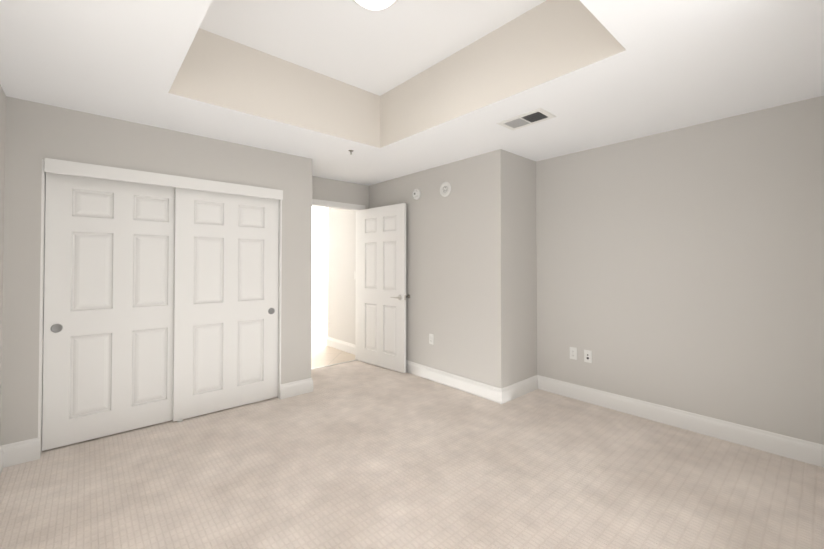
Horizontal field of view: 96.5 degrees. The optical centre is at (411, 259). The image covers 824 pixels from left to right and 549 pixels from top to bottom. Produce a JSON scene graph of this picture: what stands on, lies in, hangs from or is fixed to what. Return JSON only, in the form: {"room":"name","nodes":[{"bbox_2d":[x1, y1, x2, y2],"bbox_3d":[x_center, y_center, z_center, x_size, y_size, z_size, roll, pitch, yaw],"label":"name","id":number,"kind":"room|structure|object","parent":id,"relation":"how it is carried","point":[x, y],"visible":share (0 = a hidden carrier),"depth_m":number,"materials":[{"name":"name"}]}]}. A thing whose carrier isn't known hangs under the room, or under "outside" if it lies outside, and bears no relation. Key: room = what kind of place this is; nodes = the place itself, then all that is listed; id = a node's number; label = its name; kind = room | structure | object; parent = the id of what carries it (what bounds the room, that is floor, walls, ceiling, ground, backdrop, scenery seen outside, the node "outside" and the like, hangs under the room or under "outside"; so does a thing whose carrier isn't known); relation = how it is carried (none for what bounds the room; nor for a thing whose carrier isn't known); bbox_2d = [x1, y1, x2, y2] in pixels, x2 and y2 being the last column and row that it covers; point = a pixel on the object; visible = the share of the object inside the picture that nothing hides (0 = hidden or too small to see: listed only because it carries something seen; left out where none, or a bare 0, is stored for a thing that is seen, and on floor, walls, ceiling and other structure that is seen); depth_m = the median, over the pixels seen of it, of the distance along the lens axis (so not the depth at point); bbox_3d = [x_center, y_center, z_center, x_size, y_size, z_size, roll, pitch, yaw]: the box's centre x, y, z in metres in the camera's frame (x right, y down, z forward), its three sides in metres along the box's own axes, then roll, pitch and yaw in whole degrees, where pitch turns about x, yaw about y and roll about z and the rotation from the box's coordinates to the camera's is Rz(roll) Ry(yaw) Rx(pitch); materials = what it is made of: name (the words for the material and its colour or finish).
{"room":"empty bedroom","nodes":[
{"label":"empty bedroom","id":0,"kind":"room"},
{"bbox_2d":[0,84,5,440],"bbox_3d":[-1.732,0.121,1.275,0.100,2.390,4.530,1,-1,-41],"label":"wall","id":1,"kind":"structure","parent":0,"point":[2,135],"depth_m":2.32,"materials":[{"name":"grey paint"}]},
{"bbox_2d":[0,444,7,474],"bbox_3d":[-1.450,1.242,1.028,0.016,0.140,3.550,1,-1,-41],"label":"baseboard","id":2,"kind":"structure","parent":1,"relation":"attached to","point":[3,448],"depth_m":2.35,"materials":[{"name":"white wood"}]},
{"bbox_2d":[42,181,45,406],"bbox_3d":[-2.399,0.156,3.642,2.036,2.390,0.100,1,-1,-41],"label":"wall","id":3,"kind":"structure","parent":0,"point":[43,318],"depth_m":3.02,"materials":[{"name":"grey paint"}]},
{"bbox_2d":[0,96,311,445],"bbox_3d":[-1.868,0.148,3.117,2.136,2.390,0.110,1,-1,-41],"label":"wall","id":4,"kind":"structure","parent":0,"point":[21,285],"depth_m":2.66,"materials":[{"name":"grey paint"}]},
{"bbox_2d":[38,159,45,455],"bbox_3d":[-2.538,0.328,2.522,0.012,2.012,0.110,1,-1,-41],"label":"door frame","id":5,"kind":"structure","parent":4,"relation":"attached to","point":[41,305],"depth_m":2.49,"materials":[{"name":"white wood"}]},
{"bbox_2d":[42,172,174,450],"bbox_3d":[-2.240,0.347,2.847,0.860,1.960,0.038,1,-1,-41],"label":"closet door","id":6,"kind":"structure","parent":4,"relation":"in","point":[108,339],"depth_m":2.77,"materials":[{"name":"white wood"}]},
{"bbox_2d":[44,158,282,199],"bbox_3d":[-1.874,-0.632,3.037,1.642,0.093,0.020,1,-1,-41],"label":"trim","id":7,"kind":"structure","parent":4,"relation":"attached to","point":[57,166],"depth_m":2.89,"materials":[{"name":"white wood"}]},
{"bbox_2d":[173,187,278,421],"bbox_3d":[-1.641,0.354,3.323,0.860,1.960,0.038,1,-1,-41],"label":"closet door","id":8,"kind":"structure","parent":4,"relation":"in","point":[225,349],"depth_m":3.27,"materials":[{"name":"white wood"}]},
{"bbox_2d":[277,200,281,398],"bbox_3d":[-1.308,0.344,3.610,0.012,2.012,0.110,1,-1,-41],"label":"door frame","id":9,"kind":"structure","parent":4,"relation":"attached to","point":[279,285],"depth_m":3.58,"materials":[{"name":"white wood"}]},
{"bbox_2d":[280,378,312,399],"bbox_3d":[-1.332,1.285,3.944,0.437,0.140,0.696,1,-1,-41],"label":"baseboard","id":10,"kind":"structure","parent":4,"relation":"attached to","point":[294,388],"depth_m":3.65,"materials":[{"name":"white wood"}]},
{"bbox_2d":[311,211,327,320],"bbox_3d":[-2.153,0.212,7.503,3.580,2.390,0.100,1,-1,-41],"label":"wall","id":11,"kind":"structure","parent":0,"point":[319,266],"depth_m":7.65,"materials":[{"name":"white paint"}]},
{"bbox_2d":[311,320,327,327],"bbox_3d":[-2.115,1.336,7.443,3.380,0.140,0.016,1,-1,-41],"label":"baseboard","id":12,"kind":"structure","parent":11,"relation":"attached to","point":[322,323],"depth_m":7.61,"materials":[{"name":"white"}]},
{"bbox_2d":[311,326,355,367],"bbox_3d":[-1.206,1.431,6.414,3.580,0.080,2.760,1,-1,-41],"label":"floor","id":13,"kind":"structure","parent":0,"point":[323,353],"depth_m":5.44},
{"bbox_2d":[312,176,361,204],"bbox_3d":[-1.062,-0.857,4.758,0.906,0.333,0.120,1,-1,-41],"label":"wall","id":14,"kind":"structure","parent":0,"point":[326,189],"depth_m":4.75,"materials":[{"name":"grey paint"}]},
{"bbox_2d":[312,199,361,358],"bbox_3d":[-1.058,0.314,4.736,0.906,2.106,0.135,1,-1,-41],"label":"door frame","id":15,"kind":"structure","parent":14,"relation":"attached to","point":[356,335],"depth_m":5.02,"materials":[{"name":"white wood"}]},
{"bbox_2d":[328,208,355,344],"bbox_3d":[-0.738,0.187,5.797,0.740,2.390,1.030,1,-1,-41],"label":"wall","id":16,"kind":"structure","parent":0,"point":[341,270],"depth_m":5.61,"materials":[{"name":"white paint"}]},
{"bbox_2d":[327,337,354,354],"bbox_3d":[-1.022,1.308,5.531,0.016,0.140,1.030,1,-1,-41],"label":"baseboard","id":17,"kind":"structure","parent":16,"relation":"attached to","point":[341,345],"depth_m":5.57,"materials":[{"name":"white wood"}]},
{"bbox_2d":[362,185,368,208],"bbox_3d":[-0.679,0.177,5.082,0.118,2.390,0.120,1,-1,-41],"label":"wall","id":18,"kind":"structure","parent":0,"point":[365,195],"depth_m":5.05,"materials":[{"name":"grey paint"}]},
{"bbox_2d":[358,203,405,372],"bbox_3d":[-0.399,0.344,4.677,0.872,2.020,0.143,-1,-1,43],"label":"entry door","id":19,"kind":"structure","parent":18,"relation":"in","point":[382,286],"depth_m":4.63,"materials":[{"name":"white wood"}]},
{"bbox_2d":[199,0,545,95],"bbox_3d":[-0.211,-1.594,2.645,4.160,0.100,4.530,1,-1,-41],"label":"ceiling","id":20,"kind":"structure","parent":0,"point":[377,52],"depth_m":2.49,"materials":[{"name":"white paint"}]},
{"bbox_2d":[352,0,397,9],"bbox_3d":[-0.217,-1.504,2.099,0.316,0.096,0.316,1,-1,-41],"label":"dome ceiling light","id":21,"kind":"object","parent":20,"relation":"attached to","point":[375,4],"visible":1,"depth_m":2.12,"materials":[{"name":"white glass"}]},
{"bbox_2d":[0,360,823,548],"bbox_3d":[-0.168,1.375,2.553,4.160,0.080,4.400,1,-1,-41],"label":"floor carpet","id":22,"kind":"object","parent":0,"point":[357,454],"visible":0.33,"depth_m":2.20,"materials":[{"name":"beige carpet"}]},
{"bbox_2d":[311,359,357,369],"bbox_3d":[-1.061,1.363,4.724,0.866,0.006,0.035,1,-1,-41],"label":"trim","id":23,"kind":"structure","parent":22,"relation":"on","point":[333,364],"depth_m":4.76,"materials":[{"name":"beige wood"}]},
{"bbox_2d":[0,0,823,212],"bbox_3d":[-0.557,-1.277,4.157,5.650,0.490,7.260,1,-1,-41],"label":"ceiling","id":24,"kind":"structure","parent":0,"point":[582,74],"depth_m":2.38,"materials":[{"name":"white paint"}]},
{"bbox_2d":[496,108,556,129],"bbox_3d":[0.856,-1.049,2.773,0.227,0.007,0.372,1,-1,-41],"label":"ceiling vent","id":25,"kind":"object","parent":24,"relation":"in","point":[538,115],"visible":1,"depth_m":2.75,"materials":[{"name":"white metal"}]},
{"bbox_2d":[369,149,536,387],"bbox_3d":[0.358,0.169,4.558,0.740,2.390,2.280,1,-1,-41],"label":"wall bump-out","id":26,"kind":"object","parent":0,"point":[471,272],"visible":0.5,"depth_m":3.78,"materials":[{"name":"grey paint"}]},
{"bbox_2d":[412,189,420,199],"bbox_3d":[0.045,-0.769,4.335,0.041,0.128,0.128,1,-1,-41],"label":"smoke detector","id":27,"kind":"object","parent":26,"relation":"attached to","point":[416,194],"visible":0.98,"depth_m":4.31,"materials":[{"name":"white plastic"}]},
{"bbox_2d":[429,334,433,344],"bbox_3d":[0.216,0.898,4.141,0.009,0.115,0.070,1,-1,-41],"label":"electrical outlet","id":28,"kind":"object","parent":26,"relation":"attached to","point":[431,338],"visible":1,"depth_m":4.13,"materials":[{"name":"white plastic"}]},
{"bbox_2d":[440,182,450,196],"bbox_3d":[0.360,-0.762,3.999,0.014,0.164,0.164,1,-1,-41],"label":"speaker","id":29,"kind":"object","parent":26,"relation":"attached to","point":[445,189],"visible":1,"depth_m":3.99},
{"bbox_2d":[406,360,503,403],"bbox_3d":[0.118,1.289,4.238,0.020,0.140,2.176,1,-1,-41],"label":"baseboard","id":30,"kind":"structure","parent":26,"relation":"attached to","point":[489,392],"depth_m":3.82,"materials":[{"name":"white wood"}]},
{"bbox_2d":[504,375,539,402],"bbox_3d":[1.073,1.281,3.641,0.600,0.140,0.016,1,-1,-41],"label":"baseboard","id":31,"kind":"structure","parent":26,"relation":"attached to","point":[513,391],"depth_m":3.64,"materials":[{"name":"white wood"}]},
{"bbox_2d":[536,96,823,444],"bbox_3d":[2.048,0.148,3.129,0.100,2.390,2.100,1,-1,-41],"label":"wall","id":32,"kind":"structure","parent":0,"point":[681,269],"depth_m":2.86,"materials":[{"name":"grey paint"}]},
{"bbox_2d":[570,347,576,359],"bbox_3d":[1.567,0.915,3.579,0.009,0.115,0.070,1,-1,-41],"label":"electrical outlet","id":33,"kind":"object","parent":32,"relation":"attached to","point":[573,352],"visible":1,"depth_m":3.57,"materials":[{"name":"white plastic"}]},
{"bbox_2d":[584,350,591,362],"bbox_3d":[1.657,0.916,3.472,0.016,0.115,0.070,1,-1,-41],"label":"jack","id":34,"kind":"object","parent":32,"relation":"attached to","point":[588,356],"visible":1,"depth_m":3.47,"materials":[{"name":"white plastic"}]},
{"bbox_2d":[540,376,823,467],"bbox_3d":[1.995,1.273,3.085,0.016,0.140,2.070,1,-1,-41],"label":"baseboard","id":35,"kind":"structure","parent":32,"relation":"attached to","point":[801,450],"depth_m":2.83,"materials":[{"name":"white wood"}]}
]}

